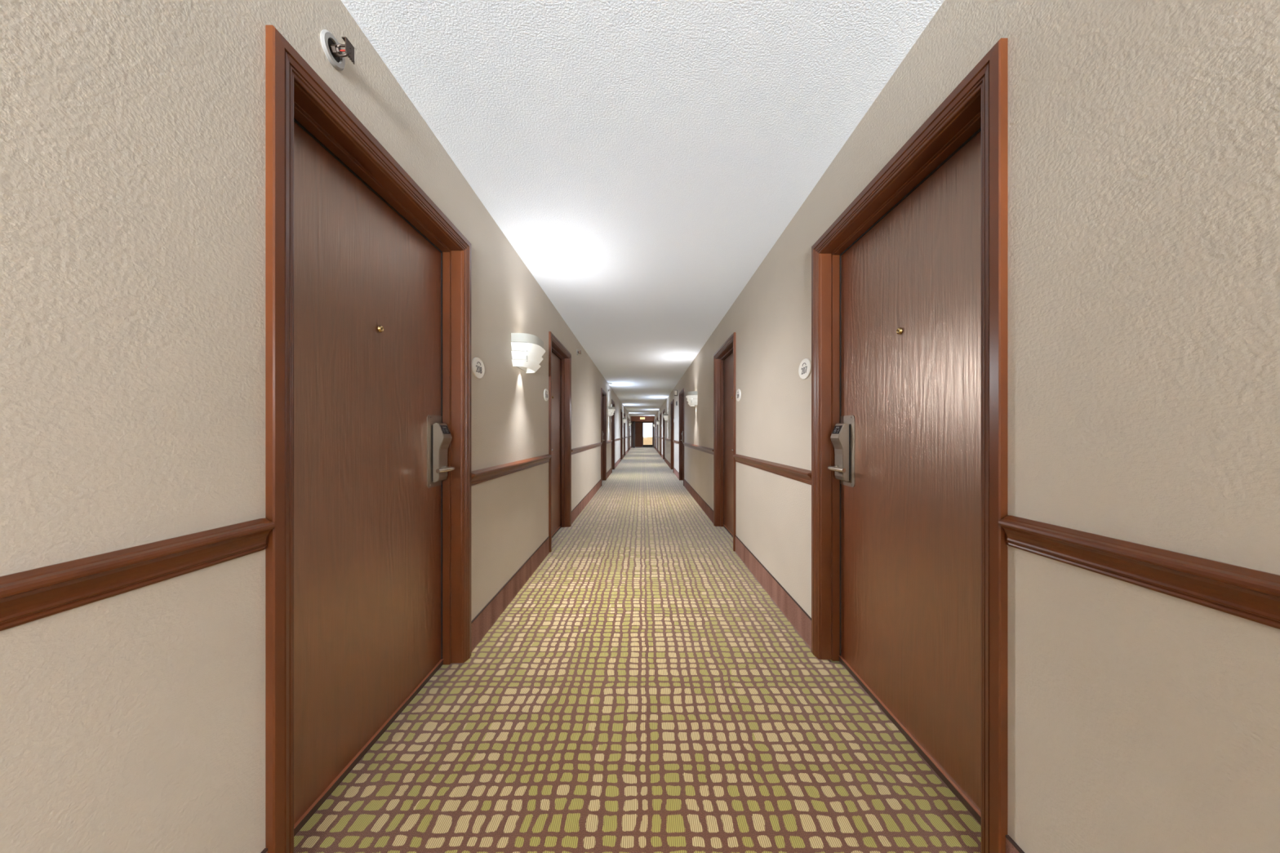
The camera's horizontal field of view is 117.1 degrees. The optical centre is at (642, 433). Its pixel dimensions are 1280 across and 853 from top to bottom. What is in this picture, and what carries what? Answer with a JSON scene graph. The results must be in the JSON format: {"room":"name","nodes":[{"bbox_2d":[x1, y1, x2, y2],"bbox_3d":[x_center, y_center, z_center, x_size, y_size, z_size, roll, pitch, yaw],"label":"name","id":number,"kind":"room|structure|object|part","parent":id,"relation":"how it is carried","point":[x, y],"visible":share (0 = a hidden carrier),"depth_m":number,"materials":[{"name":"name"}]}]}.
{"room":"hotel corridor","nodes":[
{"label":"hotel corridor","id":0,"kind":"room"},
{"bbox_2d":[0,0,631,852],"bbox_3d":[-0.980,-0.073,11.800,0.160,2.434,40.800,0,0,0],"label":"wall","id":1,"kind":"structure","parent":0,"point":[132,132],"depth_m":0.72,"materials":[{"name":"beige paint"}]},
{"bbox_2d":[0,518,275,631],"bbox_3d":[-0.883,0.238,-3.833,0.034,0.075,9.534,0,0,0],"label":"chair rail","id":2,"kind":"object","parent":1,"relation":"attached to","point":[34,594],"visible":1,"depth_m":0.66,"materials":[{"name":"brown wood"}]},
{"bbox_2d":[261,848,267,852],"bbox_3d":[-0.896,1.067,-3.833,0.008,0.155,9.533,0,0,0],"label":"baseboard","id":3,"kind":"structure","parent":1,"relation":"attached to","point":[265,850],"depth_m":0.93,"materials":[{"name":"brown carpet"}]},
{"bbox_2d":[320,29,354,71],"bbox_3d":[-0.873,-1.108,1.135,0.054,0.086,0.086,0,0,0],"label":"sprinkler","id":4,"kind":"object","parent":1,"relation":"attached to","point":[332,50],"visible":1,"depth_m":1.13,"materials":[{"name":"grey metal"}]},
{"bbox_2d":[328,38,340,62],"bbox_3d":[-0.898,-1.108,1.135,0.003,0.052,0.052,0,0,0],"label":"sprinkler head","id":5,"kind":"object","parent":4,"relation":"on","point":[333,56],"depth_m":1.13,"materials":[{"name":"black"}]},
{"bbox_2d":[265,24,471,852],"bbox_3d":[-0.969,0.085,1.475,0.179,2.118,1.080,0,0,0],"label":"door","id":6,"kind":"structure","parent":1,"relation":"in","point":[368,281],"depth_m":1.31,"materials":[{"name":"brown wood"}]},
{"bbox_3d":[-0.990,0.086,1.869,0.003,0.339,0.138,0,0,0],"label":"lock plate","id":7,"kind":"part","parent":6,"relation":"part of","materials":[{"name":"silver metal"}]},
{"bbox_3d":[-0.931,0.172,1.833,0.048,0.033,0.130,0,0,0],"label":"lever handle","id":8,"kind":"part","parent":6,"relation":"part of","materials":[{"name":"silver metal"}]},
{"bbox_2d":[471,357,484,378],"bbox_3d":[-0.895,-0.354,2.133,0.010,0.112,0.160,0,0,0],"label":"number sign","id":9,"kind":"object","parent":1,"relation":"attached to","point":[477,368],"visible":1,"depth_m":2.12,"materials":[{"name":"white plastic"}]},
{"bbox_2d":[471,536,549,653],"bbox_3d":[-0.896,1.067,2.885,0.008,0.155,1.738,0,0,0],"label":"baseboard","id":10,"kind":"structure","parent":1,"relation":"attached to","point":[484,620],"depth_m":2.54,"materials":[{"name":"brown wood"}]},
{"bbox_2d":[471,453,551,485],"bbox_3d":[-0.883,0.238,2.885,0.034,0.075,1.738,0,0,0],"label":"chair rail","id":11,"kind":"object","parent":1,"relation":"attached to","point":[482,475],"visible":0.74,"depth_m":2.51,"materials":[{"name":"brown wood"}]},
{"bbox_2d":[511,333,545,373],"bbox_3d":[-0.815,-0.574,2.870,0.170,0.223,0.390,0,0,0],"label":"wall sconce","id":12,"kind":"object","parent":1,"relation":"attached to","point":[527,351],"visible":1,"depth_m":2.72,"materials":[{"name":"white glass"}]},
{"bbox_3d":[-0.822,-0.654,2.870,0.156,0.061,0.380,0,0,0],"label":"lamp shade","id":13,"kind":"part","parent":12,"relation":"part of","materials":[{"name":"beige ceramic"}]},
{"bbox_2d":[543,388,548,400],"bbox_3d":[-0.895,-0.354,3.640,0.010,0.112,0.160,0,0,0],"label":"number sign","id":14,"kind":"object","parent":1,"relation":"attached to","point":[545,392],"visible":1,"depth_m":3.63,"materials":[{"name":"white plastic"}]},
{"bbox_2d":[548,331,571,552],"bbox_3d":[-0.969,0.085,4.295,0.179,2.118,1.080,0,0,0],"label":"door","id":15,"kind":"structure","parent":1,"relation":"in","point":[559,357],"depth_m":4.63,"materials":[{"name":"brown wood"}]},
{"bbox_2d":[571,479,601,524],"bbox_3d":[-0.896,1.067,6.635,0.008,0.155,3.598,0,0,0],"label":"baseboard","id":16,"kind":"structure","parent":1,"relation":"attached to","point":[580,506],"depth_m":5.97,"materials":[{"name":"brown wood"}]},
{"bbox_2d":[571,442,602,454],"bbox_3d":[-0.883,0.238,6.635,0.034,0.075,3.598,0,0,0],"label":"chair rail","id":17,"kind":"object","parent":1,"relation":"attached to","point":[574,451],"visible":0.81,"depth_m":5.94,"materials":[{"name":"brown wood"}]},
{"bbox_2d":[600,387,606,485],"bbox_3d":[-0.969,0.085,8.975,0.179,2.118,1.080,0,0,0],"label":"door","id":18,"kind":"structure","parent":1,"relation":"in","point":[603,394],"depth_m":9.45,"materials":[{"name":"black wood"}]},
{"bbox_2d":[606,467,611,479],"bbox_3d":[-0.896,1.067,10.385,0.008,0.155,1.738,0,0,0],"label":"baseboard","id":19,"kind":"structure","parent":1,"relation":"attached to","point":[608,473],"depth_m":10.41,"materials":[{"name":"brown wood"}]},
{"bbox_2d":[608,406,614,415],"bbox_3d":[-0.815,-0.574,10.360,0.170,0.223,0.390,0,0,0],"label":"wall sconce","id":20,"kind":"object","parent":1,"relation":"attached to","point":[611,409],"visible":0.99,"depth_m":10.19,"materials":[{"name":"white glass"}]},
{"bbox_2d":[611,399,614,472],"bbox_3d":[-0.969,0.085,11.795,0.179,2.118,1.080,0,0,0],"label":"door","id":21,"kind":"structure","parent":1,"relation":"in","point":[612,401],"depth_m":12.27,"materials":[{"name":"black wood"}]},
{"bbox_2d":[614,457,620,468],"bbox_3d":[-0.896,1.067,14.135,0.008,0.155,3.598,0,0,0],"label":"baseboard","id":22,"kind":"structure","parent":1,"relation":"attached to","point":[618,461],"depth_m":13.92,"materials":[{"name":"brown wood"}]},
{"bbox_2d":[620,408,622,461],"bbox_3d":[-0.969,0.085,16.475,0.179,2.118,1.080,0,0,0],"label":"door","id":23,"kind":"structure","parent":1,"relation":"in","point":[621,411],"depth_m":16.95,"materials":[{"name":"black wood"}]},
{"bbox_2d":[623,413,625,457],"bbox_3d":[-0.969,0.085,19.295,0.179,2.118,1.080,0,0,0],"label":"door","id":24,"kind":"structure","parent":1,"relation":"in","point":[624,413],"depth_m":19.34,"materials":[{"name":"black wood"}]},
{"bbox_2d":[627,417,628,451],"bbox_3d":[-0.969,0.085,23.975,0.179,2.118,1.080,0,0,0],"label":"door","id":25,"kind":"structure","parent":1,"relation":"in","point":[628,417],"depth_m":24.45,"materials":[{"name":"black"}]},
{"bbox_2d":[629,418,630,449],"bbox_3d":[-0.969,0.085,26.795,0.179,2.118,1.080,0,0,0],"label":"door","id":26,"kind":"structure","parent":1,"relation":"in","point":[629,419],"depth_m":27.27,"materials":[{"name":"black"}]},
{"bbox_2d":[631,421,635,448],"bbox_3d":[-0.681,0.119,30.600,0.257,2.030,0.800,0,0,0],"label":"door","id":27,"kind":"structure","parent":1,"relation":"in","point":[633,422],"depth_m":30.20,"materials":[{"name":"brown wood"}]},
{"bbox_2d":[293,447,981,852],"bbox_3d":[0.000,1.169,11.800,2.120,0.050,41.000,0,0,0],"label":"floor","id":28,"kind":"structure","parent":0,"point":[642,691],"depth_m":1.48,"materials":[{"name":"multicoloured carpet"}]},
{"bbox_2d":[341,0,944,416],"bbox_3d":[0.000,-1.320,11.800,2.120,0.060,41.000,0,0,0],"label":"ceiling","id":29,"kind":"structure","parent":0,"point":[642,160],"depth_m":1.64,"materials":[{"name":"white paint"}]},
{"bbox_2d":[635,421,653,447],"bbox_3d":[0.000,-0.073,32.260,1.800,2.434,0.120,0,0,0],"label":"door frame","id":30,"kind":"structure","parent":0,"point":[635,421],"depth_m":32.20,"materials":[{"name":"brown wood"}]},
{"bbox_2d":[635,422,642,446],"bbox_3d":[-0.350,0.119,32.150,0.640,2.030,0.100,0,0,0],"label":"door","id":31,"kind":"structure","parent":30,"relation":"in","point":[637,424],"depth_m":32.16,"materials":[{"name":"brown wood"}]},
{"bbox_2d":[642,422,653,447],"bbox_3d":[0.420,0.134,32.260,0.860,2.020,0.080,0,0,0],"label":"window","id":32,"kind":"structure","parent":30,"relation":"in","point":[647,427],"depth_m":32.25,"materials":[{"name":"grey glass"}]},
{"bbox_3d":[0.420,1.059,32.260,0.760,0.170,0.080,0,0,0],"label":"rail","id":33,"kind":"part","parent":32,"relation":"part of","materials":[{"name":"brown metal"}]},
{"bbox_2d":[654,0,1279,852],"bbox_3d":[0.980,-0.073,11.800,0.160,2.434,40.800,0,0,0],"label":"wall","id":34,"kind":"structure","parent":0,"point":[1144,135],"depth_m":0.75,"materials":[{"name":"beige paint"}]},
{"bbox_2d":[631,416,654,448],"bbox_3d":[0.000,-0.073,30.060,1.800,2.434,0.120,0,0,0],"label":"door frame","id":35,"kind":"structure","parent":34,"relation":"in","point":[633,418],"depth_m":30.00,"materials":[{"name":"brown wood"}]},
{"bbox_2d":[655,418,656,449],"bbox_3d":[0.969,0.085,26.826,0.179,2.118,1.080,0,0,0],"label":"door","id":36,"kind":"structure","parent":34,"relation":"in","point":[655,419],"depth_m":26.29,"materials":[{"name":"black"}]},
{"bbox_2d":[657,417,657,452],"bbox_3d":[0.969,0.085,24.006,0.179,2.118,1.080,0,0,0],"label":"door","id":37,"kind":"structure","parent":34,"relation":"in","point":[657,417],"depth_m":23.46,"materials":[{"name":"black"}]},
{"bbox_2d":[660,413,661,455],"bbox_3d":[0.969,0.085,19.326,0.179,2.118,1.080,0,0,0],"label":"door","id":38,"kind":"structure","parent":34,"relation":"in","point":[660,413],"depth_m":19.80,"materials":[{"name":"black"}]},
{"bbox_2d":[662,409,664,459],"bbox_3d":[0.969,0.085,16.506,0.179,2.118,1.080,0,0,0],"label":"door","id":39,"kind":"structure","parent":34,"relation":"in","point":[664,410],"depth_m":16.98,"materials":[{"name":"black wood"}]},
{"bbox_2d":[662,413,667,420],"bbox_3d":[0.815,-0.574,14.100,0.170,0.223,0.390,0,0,0],"label":"wall sconce","id":40,"kind":"object","parent":34,"relation":"attached to","point":[665,415],"visible":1,"depth_m":13.93,"materials":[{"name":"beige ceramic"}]},
{"bbox_2d":[664,457,670,467],"bbox_3d":[0.896,1.067,14.166,0.008,0.155,3.598,0,0,0],"label":"baseboard","id":41,"kind":"structure","parent":34,"relation":"attached to","point":[667,462],"depth_m":14.22,"materials":[{"name":"brown wood"}]},
{"bbox_2d":[670,399,674,469],"bbox_3d":[0.969,0.085,11.826,0.179,2.118,1.080,0,0,0],"label":"door","id":42,"kind":"structure","parent":34,"relation":"in","point":[672,403],"depth_m":12.30,"materials":[{"name":"black wood"}]},
{"bbox_2d":[673,467,679,479],"bbox_3d":[0.896,1.067,10.416,0.008,0.155,1.738,0,0,0],"label":"baseboard","id":43,"kind":"structure","parent":34,"relation":"attached to","point":[676,473],"depth_m":10.43,"materials":[{"name":"brown wood"}]},
{"bbox_2d":[679,387,684,485],"bbox_3d":[0.969,0.085,9.006,0.179,2.118,1.080,0,0,0],"label":"door","id":44,"kind":"structure","parent":34,"relation":"in","point":[682,393],"depth_m":9.48,"materials":[{"name":"black wood"}]},
{"bbox_2d":[685,391,697,406],"bbox_3d":[0.815,-0.574,6.610,0.170,0.223,0.390,0,0,0],"label":"wall sconce","id":45,"kind":"object","parent":34,"relation":"attached to","point":[691,396],"visible":1,"depth_m":6.45,"materials":[{"name":"beige ceramic"}]},
{"bbox_3d":[0.822,-0.654,6.610,0.156,0.061,0.380,0,0,0],"label":"lamp shade","id":46,"kind":"part","parent":45,"relation":"part of","materials":[{"name":"beige ceramic"}]},
{"bbox_2d":[683,442,713,454],"bbox_3d":[0.883,0.238,6.666,0.034,0.075,3.598,0,0,0],"label":"chair rail","id":47,"kind":"object","parent":34,"relation":"attached to","point":[707,450],"visible":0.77,"depth_m":5.99,"materials":[{"name":"brown wood"}]},
{"bbox_2d":[684,479,713,523],"bbox_3d":[0.896,1.067,6.666,0.008,0.155,3.598,0,0,0],"label":"baseboard","id":48,"kind":"structure","parent":34,"relation":"attached to","point":[704,505],"depth_m":6.03,"materials":[{"name":"brown wood"}]},
{"bbox_2d":[713,332,735,551],"bbox_3d":[0.969,0.085,4.326,0.179,2.118,1.080,0,0,0],"label":"door","id":49,"kind":"structure","parent":34,"relation":"in","point":[724,359],"depth_m":4.71,"materials":[{"name":"brown wood"}]},
{"bbox_2d":[736,389,741,401],"bbox_3d":[0.895,-0.354,3.671,0.010,0.112,0.160,0,0,0],"label":"number sign","id":50,"kind":"object","parent":34,"relation":"attached to","point":[738,392],"visible":1,"depth_m":3.65,"materials":[{"name":"white plastic"}]},
{"bbox_2d":[732,453,811,484],"bbox_3d":[0.883,0.238,2.916,0.034,0.075,1.738,0,0,0],"label":"chair rail","id":51,"kind":"object","parent":34,"relation":"attached to","point":[799,474],"visible":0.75,"depth_m":2.55,"materials":[{"name":"brown wood"}]},
{"bbox_2d":[734,535,811,648],"bbox_3d":[0.896,1.067,2.916,0.008,0.155,1.738,0,0,0],"label":"baseboard","id":52,"kind":"structure","parent":34,"relation":"attached to","point":[794,613],"depth_m":2.57,"materials":[{"name":"brown wood"}]},
{"bbox_2d":[798,358,811,379],"bbox_3d":[0.895,-0.354,2.164,0.010,0.112,0.160,0,0,0],"label":"number sign","id":53,"kind":"object","parent":34,"relation":"attached to","point":[805,366],"visible":1,"depth_m":2.15,"materials":[{"name":"white plastic"}]},
{"bbox_2d":[811,38,1008,852],"bbox_3d":[0.969,0.085,1.506,0.179,2.118,1.080,0,0,0],"label":"door","id":54,"kind":"structure","parent":34,"relation":"in","point":[909,282],"depth_m":1.37,"materials":[{"name":"brown wood"}]},
{"bbox_3d":[0.931,0.172,1.865,0.048,0.033,0.130,0,0,0],"label":"lever handle","id":55,"kind":"part","parent":54,"relation":"part of","materials":[{"name":"silver metal"}]},
{"bbox_3d":[0.990,0.086,1.900,0.003,0.339,0.138,0,0,0],"label":"lock plate","id":56,"kind":"part","parent":54,"relation":"part of","materials":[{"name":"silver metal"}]},
{"bbox_2d":[1005,835,1024,852],"bbox_3d":[0.896,1.067,-3.817,0.008,0.155,9.564,0,0,0],"label":"baseboard","id":57,"kind":"structure","parent":34,"relation":"attached to","point":[1011,846],"depth_m":0.95,"materials":[{"name":"brown wood"}]},
{"bbox_2d":[998,515,1279,629],"bbox_3d":[0.883,0.238,-3.817,0.034,0.075,9.565,0,0,0],"label":"chair rail","id":58,"kind":"object","parent":34,"relation":"attached to","point":[1251,594],"visible":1,"depth_m":0.67,"materials":[{"name":"brown wood"}]}
]}

